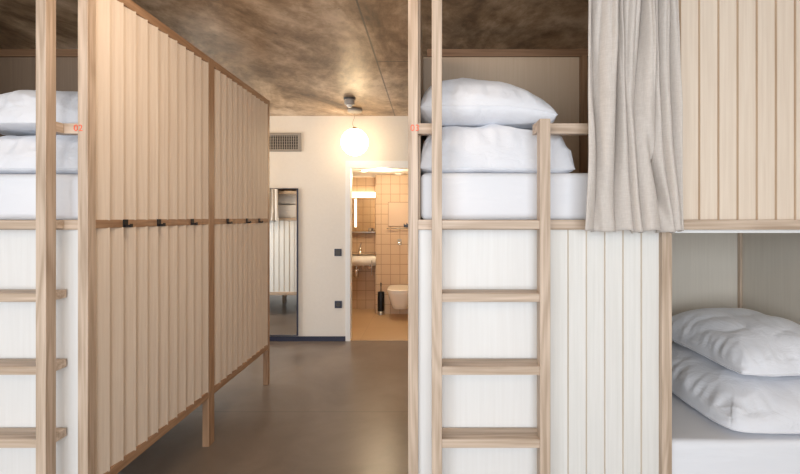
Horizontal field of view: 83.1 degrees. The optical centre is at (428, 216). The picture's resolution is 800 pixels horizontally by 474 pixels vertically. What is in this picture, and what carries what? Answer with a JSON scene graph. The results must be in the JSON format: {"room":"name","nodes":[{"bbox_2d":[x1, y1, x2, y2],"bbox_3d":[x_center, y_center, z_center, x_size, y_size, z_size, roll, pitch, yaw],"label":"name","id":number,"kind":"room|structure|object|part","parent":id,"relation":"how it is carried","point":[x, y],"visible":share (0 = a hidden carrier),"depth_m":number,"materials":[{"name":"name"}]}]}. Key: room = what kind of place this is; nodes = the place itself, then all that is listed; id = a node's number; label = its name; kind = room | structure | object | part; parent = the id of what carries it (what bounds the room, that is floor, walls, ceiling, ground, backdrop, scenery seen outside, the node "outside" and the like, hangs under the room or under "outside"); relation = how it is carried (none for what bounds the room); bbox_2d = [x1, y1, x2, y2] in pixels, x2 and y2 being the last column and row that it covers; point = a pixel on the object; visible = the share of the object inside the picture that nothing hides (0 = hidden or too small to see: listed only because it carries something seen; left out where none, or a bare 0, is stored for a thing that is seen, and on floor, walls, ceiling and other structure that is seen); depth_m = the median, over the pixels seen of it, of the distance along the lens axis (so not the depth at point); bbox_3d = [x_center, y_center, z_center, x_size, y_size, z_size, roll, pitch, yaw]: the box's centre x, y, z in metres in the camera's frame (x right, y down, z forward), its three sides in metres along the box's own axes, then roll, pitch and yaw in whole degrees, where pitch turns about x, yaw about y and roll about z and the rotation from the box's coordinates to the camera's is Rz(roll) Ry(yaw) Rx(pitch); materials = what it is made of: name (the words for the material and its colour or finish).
{"room":"dormitory","nodes":[
{"label":"dormitory","id":0,"kind":"room"},
{"bbox_2d":[117,309,407,473],"bbox_3d":[-0.700,1.498,2.345,5.920,0.104,9.690,0,0,0],"label":"floor","id":1,"kind":"structure","parent":0,"point":[326,407],"depth_m":3.27,"materials":[{"name":"concrete"}]},
{"bbox_2d":[0,0,269,473],"bbox_3d":[-2.420,0.196,2.833,2.130,2.508,2.183,0,0,0],"label":"bunk bed","id":2,"kind":"object","parent":1,"relation":"on","point":[124,318],"visible":0.97,"depth_m":2.11,"materials":[{"name":"brown wood"}]},
{"bbox_3d":[-2.442,-0.499,2.832,0.041,1.026,0.033,0,0,0],"label":"post","id":3,"kind":"part","parent":2,"relation":"part of","materials":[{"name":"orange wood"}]},
{"bbox_2d":[0,174,77,219],"bbox_3d":[-2.425,-0.086,2.352,1.980,0.198,0.957,0,0,0],"label":"mattress","id":4,"kind":"object","parent":2,"relation":"on","point":[17,191],"visible":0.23,"depth_m":1.88,"materials":[{"name":"white fabric"}]},
{"bbox_2d":[0,135,77,173],"bbox_3d":[-1.758,-0.290,2.295,0.654,0.214,0.787,0,0,0],"label":"duvet","id":5,"kind":"object","parent":4,"relation":"on","point":[17,153],"visible":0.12,"depth_m":1.92,"materials":[{"name":"white fabric"}]},
{"bbox_2d":[0,90,77,135],"bbox_3d":[-1.737,-0.495,2.292,0.613,0.213,0.748,0,0,0],"label":"pillow","id":6,"kind":"object","parent":5,"relation":"on","point":[17,108],"visible":0.14,"depth_m":1.95,"materials":[{"name":"white fabric"}]},
{"bbox_3d":[-1.696,0.575,1.858,0.539,1.046,0.014,0,0,0],"label":"plain panel","id":7,"kind":"part","parent":2,"relation":"part of","materials":[{"name":"white wood"}]},
{"bbox_3d":[-2.440,-0.499,2.855,2.008,1.026,0.012,0,0,0],"label":"lining panel","id":8,"kind":"part","parent":2,"relation":"part of","materials":[{"name":"beige wood"}]},
{"bbox_3d":[-2.435,0.032,1.849,2.018,0.041,0.039,0,0,0],"label":"bed rail","id":9,"kind":"part","parent":2,"relation":"part of","materials":[{"name":"brown wood"}]},
{"bbox_3d":[-1.501,-0.359,1.809,0.038,0.041,0.038,0,0,0],"label":"arm","id":10,"kind":"part","parent":2,"relation":"part of","materials":[{"name":"brown wood"}]},
{"bbox_3d":[-1.473,-0.360,1.849,0.094,0.042,0.039,0,0,0],"label":"guard rail","id":11,"kind":"part","parent":2,"relation":"part of","materials":[{"name":"brown wood"}]},
{"bbox_3d":[-1.405,0.219,1.851,0.041,2.462,0.045,0,0,0],"label":"corner post","id":12,"kind":"part","parent":2,"relation":"part of","materials":[{"name":"brown wood"}]},
{"bbox_3d":[-1.399,-0.478,2.356,0.028,0.985,0.963,0,0,0],"label":"slat panel","id":13,"kind":"part","parent":2,"relation":"part of","materials":[{"name":"brown wood"}]},
{"bbox_3d":[-1.399,0.575,2.356,0.028,1.058,0.963,0,0,0],"label":"slat panel","id":14,"kind":"part","parent":2,"relation":"part of","materials":[{"name":"brown wood"}]},
{"bbox_3d":[-1.405,0.030,2.356,0.039,0.036,0.963,0,0,0],"label":"rail","id":15,"kind":"part","parent":2,"relation":"part of","materials":[{"name":"brown wood"}]},
{"bbox_3d":[-1.405,1.121,2.356,0.039,0.045,0.963,0,0,0],"label":"rail","id":16,"kind":"part","parent":2,"relation":"part of","materials":[{"name":"brown wood"}]},
{"bbox_3d":[-1.405,-0.990,2.356,0.039,0.044,0.963,0,0,0],"label":"rail","id":17,"kind":"part","parent":2,"relation":"part of","materials":[{"name":"brown wood"}]},
{"bbox_3d":[-1.405,0.219,2.874,0.041,2.462,0.075,0,0,0],"label":"post","id":18,"kind":"part","parent":2,"relation":"part of","materials":[{"name":"brown wood"}]},
{"bbox_3d":[-1.405,-0.990,3.396,0.039,0.044,0.967,0,0,0],"label":"rail","id":19,"kind":"part","parent":2,"relation":"part of","materials":[{"name":"brown wood"}]},
{"bbox_3d":[-1.399,-0.478,3.396,0.028,0.985,0.967,0,0,0],"label":"slat panel","id":20,"kind":"part","parent":2,"relation":"part of","materials":[{"name":"brown wood"}]},
{"bbox_3d":[-1.399,0.575,3.396,0.028,1.058,0.967,0,0,0],"label":"slat panel","id":21,"kind":"part","parent":2,"relation":"part of","materials":[{"name":"brown wood"}]},
{"bbox_3d":[-1.405,0.030,3.396,0.039,0.036,0.967,0,0,0],"label":"rail","id":22,"kind":"part","parent":2,"relation":"part of","materials":[{"name":"brown wood"}]},
{"bbox_3d":[-1.405,1.121,3.396,0.039,0.045,0.967,0,0,0],"label":"rail","id":23,"kind":"part","parent":2,"relation":"part of","materials":[{"name":"brown wood"}]},
{"bbox_3d":[-1.405,0.219,3.901,0.041,2.462,0.045,0,0,0],"label":"corner post","id":24,"kind":"part","parent":2,"relation":"part of","materials":[{"name":"brown wood"}]},
{"bbox_2d":[377,283,383,314],"bbox_3d":[-0.704,1.208,6.666,0.104,0.476,0.108,0,0,0],"label":"toilet brush","id":25,"kind":"object","parent":1,"relation":"on","point":[380,293],"visible":1,"depth_m":6.62,"materials":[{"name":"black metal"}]},
{"bbox_2d":[404,0,799,473],"bbox_3d":[0.952,0.196,2.833,2.130,2.508,2.183,0,0,0],"label":"bunk bed","id":26,"kind":"object","parent":1,"relation":"on","point":[543,345],"visible":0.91,"depth_m":1.85,"materials":[{"name":"brown wood"}]},
{"bbox_3d":[-0.062,0.219,1.851,0.041,2.462,0.045,0,0,0],"label":"corner post","id":27,"kind":"part","parent":26,"relation":"part of","materials":[{"name":"brown wood"}]},
{"bbox_3d":[-0.038,-0.477,2.356,0.008,0.982,0.963,0,0,0],"label":"lining panel","id":28,"kind":"part","parent":26,"relation":"part of","materials":[{"name":"beige wood"}]},
{"bbox_3d":[0.005,-0.360,1.849,0.094,0.042,0.039,0,0,0],"label":"guard rail","id":29,"kind":"part","parent":26,"relation":"part of","materials":[{"name":"brown wood"}]},
{"bbox_3d":[0.228,0.575,1.858,0.539,1.046,0.014,0,0,0],"label":"plain panel","id":30,"kind":"part","parent":26,"relation":"part of","materials":[{"name":"white wood"}]},
{"bbox_2d":[421,173,587,219],"bbox_3d":[0.957,-0.088,2.352,1.980,0.202,0.957,0,0,0],"label":"mattress","id":31,"kind":"object","parent":26,"relation":"on","point":[465,196],"visible":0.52,"depth_m":1.88,"materials":[{"name":"white fabric"}]},
{"bbox_2d":[420,124,574,175],"bbox_3d":[0.293,-0.304,2.291,0.675,0.232,0.796,0,0,0],"label":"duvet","id":32,"kind":"object","parent":31,"relation":"on","point":[490,148],"visible":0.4,"depth_m":1.91,"materials":[{"name":"white fabric"}]},
{"bbox_2d":[421,78,557,140],"bbox_3d":[0.259,-0.530,2.287,0.608,0.242,0.758,0,0,0],"label":"pillow","id":33,"kind":"object","parent":32,"relation":"on","point":[466,102],"visible":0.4,"depth_m":1.93,"materials":[{"name":"white fabric"}]},
{"bbox_3d":[0.972,-0.499,2.855,2.008,1.026,0.012,0,0,0],"label":"lining panel","id":34,"kind":"part","parent":26,"relation":"part of","materials":[{"name":"beige wood"}]},
{"bbox_3d":[0.690,-0.360,1.849,0.518,0.042,0.039,0,0,0],"label":"guard rail","id":35,"kind":"part","parent":26,"relation":"part of","materials":[{"name":"brown wood"}]},
{"bbox_3d":[0.974,-0.499,2.832,0.041,1.026,0.033,0,0,0],"label":"post","id":36,"kind":"part","parent":26,"relation":"part of","materials":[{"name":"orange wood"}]},
{"bbox_3d":[0.723,0.575,1.857,0.452,1.046,0.019,0,0,0],"label":"slat panel","id":37,"kind":"part","parent":26,"relation":"part of","materials":[{"name":"white wood"}]},
{"bbox_3d":[0.967,0.032,1.849,2.018,0.041,0.039,0,0,0],"label":"bed rail","id":38,"kind":"part","parent":26,"relation":"part of","materials":[{"name":"brown wood"}]},
{"bbox_2d":[585,0,683,233],"bbox_3d":[0.788,-0.468,1.759,0.415,1.068,0.139,0,0,-3],"label":"curtain","id":39,"kind":"object","parent":26,"relation":"hanging from","point":[635,98],"visible":1,"depth_m":1.73,"materials":[{"name":"fabric"}]},
{"bbox_3d":[0.970,0.219,1.851,0.041,2.462,0.045,0,0,0],"label":"post","id":40,"kind":"part","parent":26,"relation":"part of","materials":[{"name":"brown wood"}]},
{"bbox_3d":[0.972,0.582,2.855,2.008,1.032,0.012,0,0,0],"label":"lining panel","id":41,"kind":"part","parent":26,"relation":"part of","materials":[{"name":"beige wood"}]},
{"bbox_2d":[672,393,799,473],"bbox_3d":[0.962,1.014,2.349,1.970,0.167,0.964,0,0,0],"label":"mattress","id":42,"kind":"object","parent":26,"relation":"on","point":[700,445],"visible":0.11,"depth_m":1.87,"materials":[{"name":"white fabric"}]},
{"bbox_2d":[672,342,799,433],"bbox_3d":[1.605,0.825,2.324,0.708,0.214,0.896,0,0,0],"label":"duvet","id":43,"kind":"object","parent":42,"relation":"on","point":[735,401],"visible":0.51,"depth_m":2.01,"materials":[{"name":"white fabric"}]},
{"bbox_2d":[672,308,799,376],"bbox_3d":[1.657,0.612,2.355,0.584,0.220,0.784,0,0,0],"label":"pillow","id":44,"kind":"object","parent":43,"relation":"on","point":[743,341],"visible":0.83,"depth_m":2.14,"materials":[{"name":"white fabric"}]},
{"bbox_3d":[1.483,-0.478,1.857,0.986,0.979,0.020,0,0,0],"label":"slat panel","id":45,"kind":"part","parent":26,"relation":"part of","materials":[{"name":"brown wood"}]},
{"bbox_3d":[1.980,0.582,2.356,0.015,1.032,0.963,0,0,0],"label":"lining panel","id":46,"kind":"part","parent":26,"relation":"part of","materials":[{"name":"beige wood"}]},
{"bbox_2d":[0,0,588,115],"bbox_3d":[-0.700,-1.231,1.431,5.920,0.100,7.863,0,0,0],"label":"ceiling","id":47,"kind":"structure","parent":0,"point":[304,57],"depth_m":2.94,"materials":[{"name":"concrete"}]},
{"bbox_2d":[344,97,354,107],"bbox_3d":[-0.785,-1.133,4.470,0.116,0.096,0.116,0,0,0],"label":"ceiling sensor","id":48,"kind":"object","parent":47,"relation":"attached to","point":[349,102],"visible":1,"depth_m":4.43,"materials":[{"name":"grey plastic"}]},
{"bbox_2d":[341,107,367,155],"bbox_3d":[-0.807,-0.925,4.920,0.298,0.512,0.298,0,0,0],"label":"pendant lamp","id":49,"kind":"object","parent":47,"relation":"hanging from","point":[354,141],"visible":1,"depth_m":4.82,"materials":[{"name":"white glass"}]},
{"bbox_3d":[-0.807,-0.817,4.920,0.298,0.296,0.298,0,0,0],"label":"lamp shade","id":50,"kind":"part","parent":49,"relation":"part of","materials":[{"name":"white glass"}]},
{"bbox_2d":[270,116,407,335],"bbox_3d":[-0.700,0.135,5.313,5.720,2.631,0.100,0,0,0],"label":"wall","id":51,"kind":"structure","parent":0,"point":[317,171],"depth_m":5.26,"materials":[{"name":"paint"}]},
{"bbox_2d":[270,188,297,335],"bbox_3d":[-1.791,0.524,5.252,0.538,1.719,0.022,0,0,0],"label":"wall mirror","id":52,"kind":"object","parent":51,"relation":"attached to","point":[283,201],"visible":0.52,"depth_m":5.25,"materials":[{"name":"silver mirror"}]},
{"bbox_2d":[270,133,300,151],"bbox_3d":[-1.754,-0.873,5.256,0.533,0.219,0.014,0,0,0],"label":"air vent","id":53,"kind":"object","parent":51,"relation":"in","point":[279,142],"visible":0.55,"depth_m":5.25,"materials":[{"name":"silver metal"}]},
{"bbox_2d":[270,336,344,340],"bbox_3d":[-2.265,1.422,5.256,2.589,0.056,0.014,0,0,0],"label":"baseboard","id":54,"kind":"structure","parent":51,"relation":"attached to","point":[272,338],"depth_m":5.25,"materials":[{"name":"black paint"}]},
{"bbox_2d":[334,249,341,255],"bbox_3d":[-1.057,0.414,5.256,0.084,0.084,0.014,0,0,0],"label":"light switch","id":55,"kind":"object","parent":51,"relation":"attached to","point":[337,252],"visible":1,"depth_m":5.25,"materials":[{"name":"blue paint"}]},
{"bbox_2d":[335,301,341,307],"bbox_3d":[-1.054,1.022,5.257,0.084,0.084,0.012,0,0,0],"label":"wall socket","id":56,"kind":"object","parent":51,"relation":"attached to","point":[338,304],"visible":1,"depth_m":5.25,"materials":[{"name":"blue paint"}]},
{"bbox_2d":[345,161,407,340],"bbox_3d":[-0.472,0.398,5.312,0.996,2.105,0.122,0,0,0],"label":"trim","id":57,"kind":"structure","parent":51,"relation":"attached to","point":[349,165],"depth_m":5.25,"materials":[{"name":"white paint"}]},
{"bbox_2d":[352,177,375,308],"bbox_3d":[-0.550,0.412,7.140,2.000,2.075,0.100,0,0,0],"label":"wall","id":58,"kind":"structure","parent":0,"point":[364,286],"depth_m":7.09,"materials":[{"name":"tile"}]},
{"bbox_2d":[352,192,374,232],"bbox_3d":[-1.087,-0.071,7.025,0.505,0.633,0.130,0,0,0],"label":"bathroom mirror","id":59,"kind":"object","parent":58,"relation":"attached to","point":[363,203],"visible":0.67,"depth_m":7.04,"materials":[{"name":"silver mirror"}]},
{"bbox_2d":[352,243,375,277],"bbox_3d":[-1.058,0.661,6.880,0.545,0.521,0.421,0,0,0],"label":"basin","id":60,"kind":"object","parent":58,"relation":"attached to","point":[360,259],"visible":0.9,"depth_m":6.72,"materials":[{"name":"white ceramic"}]},
{"bbox_3d":[-1.058,0.655,6.896,0.545,0.146,0.388,0,0,0],"label":"bowl","id":61,"kind":"part","parent":60,"relation":"part of","materials":[{"name":"white ceramic"}]},
{"bbox_2d":[352,169,407,176],"bbox_3d":[-0.550,-0.665,6.277,2.200,0.080,1.827,0,0,0],"label":"ceiling","id":62,"kind":"structure","parent":0,"point":[355,172],"depth_m":6.32,"materials":[{"name":"paint"}]},
{"bbox_2d":[376,175,407,313],"bbox_3d":[-0.170,0.412,6.905,1.240,2.075,0.370,0,0,0],"label":"wall","id":63,"kind":"structure","parent":0,"point":[391,258],"depth_m":6.72,"materials":[{"name":"tile"}]},
{"bbox_2d":[387,285,407,308],"bbox_3d":[-0.405,1.159,6.445,0.368,0.311,0.550,0,0,0],"label":"toilet","id":64,"kind":"object","parent":63,"relation":"attached to","point":[398,294],"visible":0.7,"depth_m":6.26,"materials":[{"name":"white ceramic"}]},
{"bbox_3d":[-0.405,1.017,6.430,0.368,0.026,0.520,0,0,0],"label":"lid","id":65,"kind":"part","parent":64,"relation":"part of","materials":[{"name":"white ceramic"}]},
{"bbox_3d":[-0.405,1.183,6.451,0.352,0.265,0.538,0,0,0],"label":"bowl","id":66,"kind":"part","parent":64,"relation":"part of","materials":[{"name":"white ceramic"}]},
{"bbox_2d":[388,202,407,226],"bbox_3d":[-0.448,-0.040,6.714,0.313,0.367,0.012,0,0,0],"label":"access hatch","id":67,"kind":"object","parent":63,"relation":"attached to","point":[397,211],"visible":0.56,"depth_m":6.71,"materials":[{"name":"brown"}]},
{"bbox_2d":[397,239,401,244],"bbox_3d":[-0.433,0.373,6.689,0.060,0.090,0.062,0,0,0],"label":"button","id":68,"kind":"object","parent":63,"relation":"attached to","point":[399,241],"visible":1,"depth_m":6.71,"materials":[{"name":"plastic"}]}
]}

